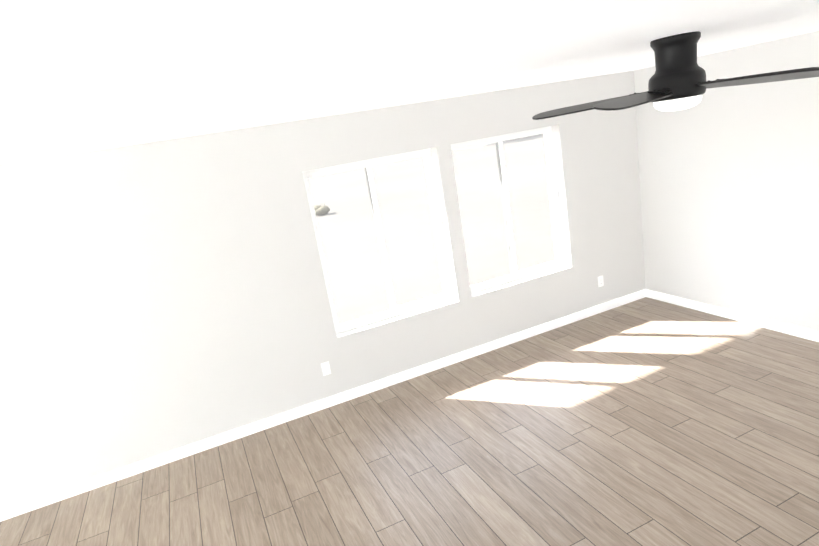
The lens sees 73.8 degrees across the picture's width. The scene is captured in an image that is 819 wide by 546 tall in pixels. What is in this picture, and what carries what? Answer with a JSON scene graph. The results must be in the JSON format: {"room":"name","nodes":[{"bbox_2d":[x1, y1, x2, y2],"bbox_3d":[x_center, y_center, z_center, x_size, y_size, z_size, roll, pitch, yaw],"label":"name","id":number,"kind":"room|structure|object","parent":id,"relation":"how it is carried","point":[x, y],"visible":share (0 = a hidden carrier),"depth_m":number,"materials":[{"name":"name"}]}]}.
{"room":"empty living room","nodes":[
{"label":"empty living room","id":0,"kind":"room"},
{"bbox_2d":[0,71,645,508],"bbox_3d":[-1.147,0.056,4.540,8.260,2.440,0.200,-15,16,-21],"label":"wall","id":1,"kind":"structure","parent":0,"point":[158,297],"depth_m":4.30,"materials":[{"name":"white paint"}]},
{"bbox_2d":[0,289,645,521],"bbox_3d":[-0.916,1.196,4.738,7.960,0.090,0.013,-15,16,-21],"label":"baseboard","id":2,"kind":"structure","parent":1,"relation":"attached to","point":[43,500],"depth_m":4.68,"materials":[{"name":"white wood"}]},
{"bbox_2d":[321,361,330,375],"bbox_3d":[-0.728,0.835,4.758,0.072,0.118,0.007,-15,16,-21],"label":"electrical outlet","id":3,"kind":"object","parent":1,"relation":"attached to","point":[325,367],"visible":1,"depth_m":4.76,"materials":[{"name":"white plastic"}]},
{"bbox_2d":[302,148,452,333],"bbox_3d":[-0.258,-0.299,4.928,1.223,1.450,0.086,-15,16,-21],"label":"sliding window","id":4,"kind":"structure","parent":1,"relation":"in","point":[378,228],"depth_m":4.92,"materials":[{"name":"glass"}]},
{"bbox_2d":[451,126,563,292],"bbox_3d":[0.967,-0.631,5.412,1.207,1.450,0.086,-15,16,-21],"label":"sliding window","id":5,"kind":"structure","parent":1,"relation":"in","point":[506,186],"depth_m":5.42,"materials":[{"name":"glass"}]},
{"bbox_2d":[598,275,603,286],"bbox_3d":[2.056,0.090,5.860,0.072,0.118,0.007,-15,16,-21],"label":"electrical outlet","id":6,"kind":"object","parent":1,"relation":"attached to","point":[600,281],"visible":1,"depth_m":5.86,"materials":[{"name":"white plastic"}]},
{"bbox_2d":[0,297,818,545],"bbox_3d":[0.106,1.718,2.511,8.260,0.120,5.420,-15,16,-21],"label":"floor","id":7,"kind":"structure","parent":0,"point":[645,421],"depth_m":3.76,"materials":[{"name":"brown wood"}]},
{"bbox_2d":[0,0,818,164],"bbox_3d":[-0.305,-0.735,1.868,8.260,0.140,5.420,-15,16,-21],"label":"ceiling","id":8,"kind":"structure","parent":0,"point":[78,76],"depth_m":1.51,"materials":[{"name":"white paint"}]},
{"bbox_2d":[473,86,513,92],"bbox_3d":[0.701,-1.531,4.556,0.330,0.009,0.130,-15,16,-21],"label":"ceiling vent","id":9,"kind":"object","parent":8,"relation":"in","point":[493,89],"visible":1,"depth_m":4.52,"materials":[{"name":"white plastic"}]},
{"bbox_2d":[532,31,818,119],"bbox_3d":[1.263,-0.913,2.478,1.330,0.328,1.269,-15,16,-21],"label":"ceiling fan","id":10,"kind":"object","parent":8,"relation":"hanging from","point":[677,81],"visible":1,"depth_m":2.44,"materials":[{"name":"black metal"}]},
{"bbox_2d":[634,31,818,330],"bbox_3d":[3.598,-0.478,3.546,0.150,2.440,5.220,-15,16,-21],"label":"wall","id":11,"kind":"structure","parent":0,"point":[729,184],"depth_m":4.83,"materials":[{"name":"white paint"}]},
{"bbox_2d":[646,289,818,341],"bbox_3d":[3.683,0.651,3.878,0.013,0.090,5.044,-15,16,-21],"label":"baseboard","id":12,"kind":"structure","parent":11,"relation":"attached to","point":[802,332],"depth_m":5.15,"materials":[{"name":"white wood"}]}
]}

